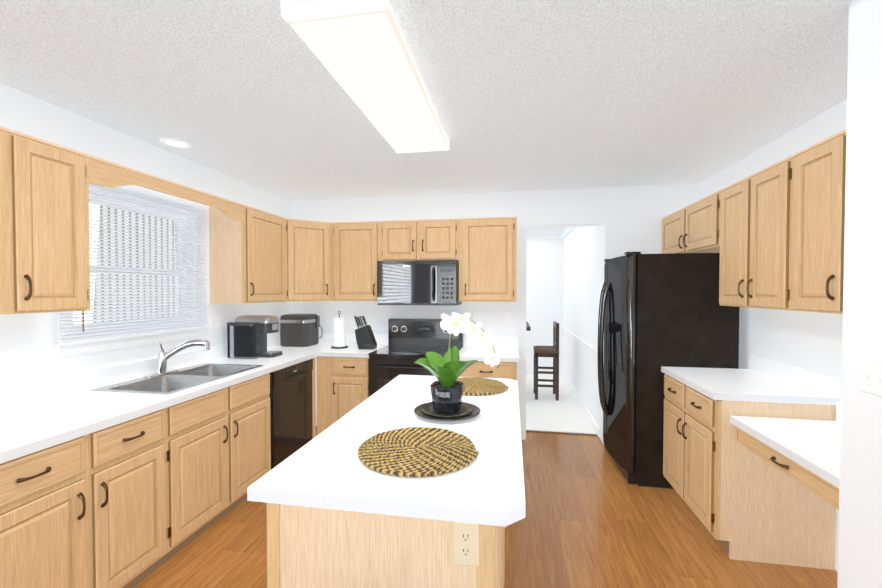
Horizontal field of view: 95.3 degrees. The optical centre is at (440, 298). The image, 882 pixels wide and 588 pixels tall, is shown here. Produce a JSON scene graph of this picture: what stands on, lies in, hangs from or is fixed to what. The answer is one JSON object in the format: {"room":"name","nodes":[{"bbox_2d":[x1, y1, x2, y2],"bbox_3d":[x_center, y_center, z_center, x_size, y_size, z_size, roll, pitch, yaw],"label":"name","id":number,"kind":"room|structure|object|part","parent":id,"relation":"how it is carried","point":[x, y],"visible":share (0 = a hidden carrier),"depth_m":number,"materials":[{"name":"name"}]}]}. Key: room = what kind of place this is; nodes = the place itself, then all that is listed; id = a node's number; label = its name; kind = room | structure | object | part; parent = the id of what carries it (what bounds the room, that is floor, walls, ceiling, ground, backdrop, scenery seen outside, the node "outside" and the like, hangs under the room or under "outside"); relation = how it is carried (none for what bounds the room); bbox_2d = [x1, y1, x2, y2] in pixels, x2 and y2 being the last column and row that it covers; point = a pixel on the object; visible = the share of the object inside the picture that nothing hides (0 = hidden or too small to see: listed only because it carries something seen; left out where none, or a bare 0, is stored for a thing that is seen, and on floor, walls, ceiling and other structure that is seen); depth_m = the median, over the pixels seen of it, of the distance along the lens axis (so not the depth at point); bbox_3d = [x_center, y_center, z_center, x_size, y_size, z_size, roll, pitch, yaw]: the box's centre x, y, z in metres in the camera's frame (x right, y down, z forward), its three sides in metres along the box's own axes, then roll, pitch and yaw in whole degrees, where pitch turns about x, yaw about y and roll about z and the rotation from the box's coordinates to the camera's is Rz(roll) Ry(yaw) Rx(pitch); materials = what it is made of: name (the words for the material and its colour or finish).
{"room":"kitchen","nodes":[
{"label":"kitchen","id":0,"kind":"room"},
{"bbox_2d":[0,0,852,233],"bbox_3d":[0.056,-1.051,2.306,4.360,0.050,10.050,0,1,10],"label":"ceiling","id":1,"kind":"structure","parent":0,"point":[530,95],"depth_m":1.92,"materials":[{"name":"white paint"}]},
{"bbox_2d":[159,138,192,148],"bbox_3d":[-1.750,-1.026,2.660,0.190,0.010,0.190,0,1,10],"label":"recessed light","id":2,"kind":"object","parent":1,"relation":"in","point":[176,143],"visible":0.98,"depth_m":2.66,"materials":[{"name":"white metal"}]},
{"bbox_2d":[281,0,448,152],"bbox_3d":[-0.235,-0.976,1.942,0.355,0.083,1.400,0,1,10],"label":"ceiling light fixture","id":3,"kind":"object","parent":1,"relation":"attached to","point":[360,50],"visible":1,"depth_m":1.58,"materials":[{"name":"white plastic"}]},
{"bbox_2d":[0,0,881,587],"bbox_3d":[0.056,0.198,2.330,4.360,2.450,10.050,0,1,10],"label":"wall","id":4,"kind":"structure","parent":0,"point":[560,282],"depth_m":2.66,"materials":[{"name":"white paint"}]},
{"bbox_2d":[0,126,95,314],"bbox_3d":[-1.953,-0.323,1.679,0.323,0.774,0.710,0,1,10],"label":"upper cabinet","id":5,"kind":"object","parent":4,"relation":"attached to","point":[45,244],"depth_m":1.79,"materials":[{"name":"brown wood"}]},
{"bbox_2d":[56,184,204,357],"bbox_3d":[-2.014,-0.200,2.641,0.170,1.005,1.030,0,1,10],"label":"window","id":6,"kind":"structure","parent":4,"relation":"in","point":[85,348],"depth_m":2.67,"materials":[{"name":"white"}]},
{"bbox_2d":[59,185,208,344],"bbox_3d":[-1.907,-0.244,2.620,0.050,0.957,1.046,0,1,10],"label":"window blinds","id":7,"kind":"object","parent":6,"relation":"attached to","point":[119,335],"visible":0.65,"depth_m":2.57,"materials":[{"name":"white plastic"}]},
{"bbox_2d":[210,318,220,333],"bbox_3d":[-1.829,0.220,3.272,0.017,0.117,0.118,0,1,10],"label":"light switch","id":8,"kind":"object","parent":4,"relation":"attached to","point":[215,325],"visible":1,"depth_m":3.27,"materials":[{"name":"white plastic"}]},
{"bbox_2d":[204,202,287,302],"bbox_3d":[-1.638,-0.358,3.467,0.323,0.774,0.583,0,1,10],"label":"upper cabinet","id":9,"kind":"object","parent":4,"relation":"attached to","point":[257,255],"depth_m":3.20,"materials":[{"name":"brown wood"}]},
{"bbox_2d":[288,218,315,300],"bbox_3d":[-1.398,-0.369,4.034,0.598,0.774,0.613,0,1,10],"label":"upper cabinet","id":10,"kind":"object","parent":4,"relation":"attached to","point":[301,233],"depth_m":3.80,"materials":[{"name":"brown wood"}]},
{"bbox_2d":[316,221,331,300],"bbox_3d":[-1.273,-0.366,3.866,0.325,0.774,0.324,0,1,10],"label":"upper cabinet","id":11,"kind":"object","parent":4,"relation":"attached to","point":[323,229],"depth_m":3.93,"materials":[{"name":"brown wood"}]},
{"bbox_2d":[331,217,516,301],"bbox_3d":[-0.173,-0.367,3.952,1.797,0.774,0.350,0,1,10],"label":"upper cabinet","id":12,"kind":"object","parent":4,"relation":"attached to","point":[483,251],"visible":1,"depth_m":3.78,"materials":[{"name":"brown wood"}]},
{"bbox_2d":[377,260,461,305],"bbox_3d":[-0.201,-0.152,3.895,0.755,0.416,0.460,0,1,10],"label":"over-the-range microwave","id":13,"kind":"object","parent":12,"relation":"attached to","point":[425,282],"visible":1,"depth_m":3.72,"materials":[{"name":"black"}]},
{"bbox_2d":[474,312,480,323],"bbox_3d":[0.367,0.195,4.042,0.072,0.117,0.007,0,1,10],"label":"electrical outlet","id":14,"kind":"object","parent":4,"relation":"attached to","point":[477,317],"visible":0.96,"depth_m":4.04,"materials":[{"name":"white plastic"}]},
{"bbox_2d":[504,313,510,324],"bbox_3d":[0.657,0.196,3.986,0.072,0.117,0.017,0,1,10],"label":"light switch","id":15,"kind":"object","parent":4,"relation":"attached to","point":[507,318],"visible":1,"depth_m":3.99,"materials":[{"name":"white plastic"}]},
{"bbox_2d":[526,234,559,374],"bbox_3d":[0.639,0.100,7.145,2.820,2.439,0.058,0,1,10],"label":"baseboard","id":16,"kind":"structure","parent":4,"relation":"attached to","point":[529,236],"depth_m":6.94,"materials":[{"name":"white wood"}]},
{"bbox_2d":[559,227,599,436],"bbox_3d":[1.815,0.138,5.461,0.059,2.448,2.968,0,1,10],"label":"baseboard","id":17,"kind":"structure","parent":4,"relation":"attached to","point":[566,231],"depth_m":5.16,"materials":[{"name":"white wood"}]},
{"bbox_2d":[662,193,713,253],"bbox_3d":[2.105,-0.554,3.188,0.322,0.371,1.056,0,1,10],"label":"upper cabinet","id":18,"kind":"object","parent":4,"relation":"attached to","point":[690,229],"depth_m":3.11,"materials":[{"name":"brown wood"}]},
{"bbox_2d":[714,158,785,309],"bbox_3d":[1.952,-0.336,2.321,0.322,0.774,0.709,0,1,10],"label":"upper cabinet","id":19,"kind":"object","parent":4,"relation":"attached to","point":[773,235],"depth_m":2.31,"materials":[{"name":"brown wood"}]},
{"bbox_2d":[782,129,845,313],"bbox_3d":[1.833,-0.322,1.648,0.322,0.774,0.659,0,1,10],"label":"upper cabinet","id":20,"kind":"object","parent":4,"relation":"attached to","point":[813,227],"depth_m":1.83,"materials":[{"name":"brown wood"}]},
{"bbox_2d":[860,355,881,396],"bbox_3d":[1.360,0.244,1.264,0.017,0.117,0.118,0,1,10],"label":"light switch","id":21,"kind":"object","parent":4,"relation":"attached to","point":[870,375],"visible":1,"depth_m":1.28,"materials":[{"name":"white plastic"}]},
{"bbox_2d":[133,426,837,587],"bbox_3d":[-0.209,1.478,0.853,4.360,0.050,7.000,0,1,10],"label":"floor","id":22,"kind":"structure","parent":0,"point":[593,519],"depth_m":2.34,"materials":[{"name":"laminate"}]},
{"bbox_2d":[0,406,175,587],"bbox_3d":[-1.792,0.998,1.740,0.627,0.876,0.815,0,1,10],"label":"base cabinet","id":23,"kind":"object","parent":22,"relation":"on","point":[131,503],"depth_m":1.72,"materials":[{"name":"brown wood"}]},
{"bbox_2d":[0,333,331,463],"bbox_3d":[-1.582,0.468,2.830,0.660,0.138,3.081,0,1,10],"label":"countertop","id":24,"kind":"structure","parent":23,"relation":"on","point":[37,415],"depth_m":2.04,"materials":[{"name":"white laminate"}]},
{"bbox_2d":[142,339,209,378],"bbox_3d":[-1.725,0.385,2.627,0.304,0.227,0.260,0,1,10],"label":"faucet","id":25,"kind":"object","parent":24,"relation":"on","point":[161,372],"depth_m":2.64,"materials":[{"name":"silver metal"}]},
{"bbox_2d":[91,339,262,393],"bbox_3d":[-1.638,0.479,2.614,0.503,0.417,0.840,0,1,10],"label":"sink","id":26,"kind":"object","parent":24,"relation":"in","point":[162,379],"visible":0.54,"depth_m":2.62,"materials":[{"name":"silver metal"}]},
{"bbox_2d":[91,363,262,393],"bbox_3d":[-1.638,0.593,2.616,0.503,0.189,0.840,0,1,10],"label":"basin","id":27,"kind":"object","parent":26,"relation":"in","point":[173,380],"depth_m":2.60,"materials":[{"name":"silver metal"}]},
{"bbox_2d":[227,315,281,358],"bbox_3d":[-1.573,0.314,3.410,0.362,0.346,0.276,0,1,10],"label":"coffee maker","id":28,"kind":"object","parent":24,"relation":"on","point":[246,336],"visible":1,"depth_m":3.30,"materials":[{"name":"black plastic"}]},
{"bbox_2d":[280,314,322,346],"bbox_3d":[-1.431,0.316,4.128,0.354,0.315,0.294,0,1,10],"label":"toaster","id":29,"kind":"object","parent":24,"relation":"on","point":[299,330],"visible":1,"depth_m":4.00,"materials":[{"name":"grey metal"}]},
{"bbox_2d":[172,390,270,553],"bbox_3d":[-1.641,1.069,2.595,0.627,0.700,0.913,0,1,10],"label":"base cabinet","id":30,"kind":"object","parent":22,"relation":"on","point":[221,439],"depth_m":2.43,"materials":[{"name":"brown wood"}]},
{"bbox_2d":[269,359,312,469],"bbox_3d":[-1.495,0.964,3.343,0.620,0.856,0.602,0,1,10],"label":"dishwasher","id":31,"kind":"object","parent":22,"relation":"on","point":[291,409],"visible":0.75,"depth_m":3.23,"materials":[{"name":"black metal"}]},
{"bbox_2d":[317,356,368,434],"bbox_3d":[-0.841,0.955,3.941,0.516,0.875,0.655,0,1,10],"label":"base cabinet","id":32,"kind":"object","parent":22,"relation":"on","point":[342,386],"visible":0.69,"depth_m":3.65,"materials":[{"name":"brown wood"}]},
{"bbox_2d":[319,333,387,357],"bbox_3d":[-0.815,0.447,3.930,0.468,0.138,0.647,0,1,10],"label":"countertop","id":33,"kind":"structure","parent":32,"relation":"on","point":[326,343],"depth_m":3.96,"materials":[{"name":"white laminate"}]},
{"bbox_2d":[331,311,347,348],"bbox_3d":[-0.993,0.296,3.934,0.164,0.362,0.164,0,1,10],"label":"paper towel holder","id":34,"kind":"object","parent":33,"relation":"on","point":[339,332],"visible":1,"depth_m":3.88,"materials":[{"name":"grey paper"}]},
{"bbox_2d":[353,316,376,349],"bbox_3d":[-0.735,0.320,3.873,0.211,0.318,0.111,0,1,10],"label":"knife block","id":35,"kind":"object","parent":33,"relation":"on","point":[365,338],"visible":1,"depth_m":3.83,"materials":[{"name":"black wood"}]},
{"bbox_2d":[267,503,505,587],"bbox_3d":[-0.142,1.005,1.367,0.683,0.876,0.526,0,1,10],"label":"base cabinet","id":36,"kind":"object","parent":22,"relation":"on","point":[310,547],"visible":0.29,"depth_m":1.09,"materials":[{"name":"brown wood"}]},
{"bbox_2d":[247,375,525,526],"bbox_3d":[-0.032,0.538,1.840,0.772,0.038,1.562,0,1,10],"label":"countertop","id":37,"kind":"structure","parent":36,"relation":"on","point":[327,468],"depth_m":1.22,"materials":[{"name":"white laminate"}]},
{"bbox_2d":[358,427,478,477],"bbox_3d":[-0.077,0.518,1.392,0.416,0.018,0.408,0,1,10],"label":"placemat","id":38,"kind":"object","parent":37,"relation":"on","point":[413,452],"visible":1,"depth_m":1.34,"materials":[{"name":"beige wicker"}]},
{"bbox_2d":[414,312,499,420],"bbox_3d":[0.071,0.288,1.806,0.387,0.462,0.300,0,1,10],"label":"centerpiece","id":39,"kind":"object","parent":37,"relation":"on","point":[448,369],"visible":1,"depth_m":1.76,"materials":[{"name":"plant"}]},
{"bbox_3d":[0.028,0.442,1.817,0.145,0.118,0.145,0,1,10],"label":"pot","id":40,"kind":"part","parent":39,"relation":"part of","materials":[{"name":"ceramic"}]},
{"bbox_3d":[0.028,0.506,1.818,0.300,0.026,0.300,0,1,10],"label":"plate","id":41,"kind":"part","parent":39,"relation":"part of","materials":[{"name":"black ceramic"}]},
{"bbox_2d":[456,377,508,395],"bbox_3d":[0.183,0.500,2.316,0.406,0.018,0.398,0,1,10],"label":"placemat","id":42,"kind":"object","parent":37,"relation":"on","point":[475,386],"visible":0.79,"depth_m":2.27,"materials":[{"name":"beige wicker"}]},
{"bbox_2d":[452,521,478,565],"bbox_3d":[0.065,0.643,1.057,0.072,0.117,0.007,0,1,10],"label":"outlet","id":43,"kind":"object","parent":36,"relation":"attached to","point":[465,543],"visible":0.98,"depth_m":1.05,"materials":[{"name":"beige plastic"}]},
{"bbox_2d":[368,318,462,396],"bbox_3d":[-0.213,0.800,3.777,0.764,1.180,0.734,0,1,10],"label":"range","id":44,"kind":"object","parent":22,"relation":"on","point":[411,342],"visible":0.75,"depth_m":3.86,"materials":[{"name":"black metal"}]},
{"bbox_2d":[459,361,516,379],"bbox_3d":[0.432,0.959,3.717,0.514,0.875,0.655,0,1,10],"label":"base cabinet","id":45,"kind":"object","parent":22,"relation":"on","point":[482,369],"visible":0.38,"depth_m":3.41,"materials":[{"name":"brown wood"}]},
{"bbox_2d":[459,336,518,361],"bbox_3d":[0.442,0.451,3.709,0.537,0.138,0.647,0,1,10],"label":"countertop","id":46,"kind":"structure","parent":45,"relation":"on","point":[506,348],"depth_m":3.76,"materials":[{"name":"white laminate"}]},
{"bbox_2d":[524,430,591,435],"bbox_3d":[1.206,1.382,4.157,0.659,0.010,0.030,0,1,10],"label":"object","id":47,"kind":"structure","parent":22,"relation":"on","point":[525,431],"depth_m":4.15,"materials":[{"name":"white"}]},
{"bbox_2d":[597,252,738,488],"bbox_3d":[1.782,0.520,3.371,0.868,1.765,0.823,0,1,10],"label":"refrigerator","id":48,"kind":"object","parent":22,"relation":"on","point":[657,312],"visible":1,"depth_m":2.99,"materials":[{"name":"black metal"}]},
{"bbox_2d":[663,374,835,569],"bbox_3d":[1.837,0.982,2.542,0.615,0.875,0.770,0,1,10],"label":"base cabinet","id":49,"kind":"object","parent":22,"relation":"on","point":[742,503],"visible":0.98,"depth_m":2.19,"materials":[{"name":"brown wood"}]},
{"bbox_2d":[661,355,839,404],"bbox_3d":[1.847,0.475,2.525,0.594,0.138,0.787,0,1,10],"label":"countertop","id":50,"kind":"structure","parent":49,"relation":"on","point":[759,379],"depth_m":2.35,"materials":[{"name":"white laminate"}]},
{"bbox_2d":[730,402,840,509],"bbox_3d":[1.744,0.987,1.754,0.525,0.895,0.786,0,1,10],"label":"built-in desk","id":51,"kind":"object","parent":22,"relation":"on","point":[805,453],"visible":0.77,"depth_m":1.81,"materials":[{"name":"white laminate"}]},
{"bbox_2d":[526,375,595,433],"bbox_3d":[0.436,1.376,5.841,3.200,0.058,3.050,0,1,10],"label":"floor","id":52,"kind":"structure","parent":0,"point":[546,411],"depth_m":4.92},
{"bbox_2d":[526,322,530,330],"bbox_3d":[0.721,0.833,5.805,1.070,1.026,1.000,0,1,10],"label":"dining table","id":53,"kind":"object","parent":52,"relation":"on","point":[528,327],"depth_m":5.22,"materials":[{"name":"brown wood"}]},
{"bbox_2d":[533,321,558,400],"bbox_3d":[1.451,0.836,5.565,0.320,1.031,0.390,0,1,10],"label":"bar stool","id":54,"kind":"object","parent":52,"relation":"on","point":[547,351],"visible":1,"depth_m":5.40,"materials":[{"name":"brown wood"}]}
]}

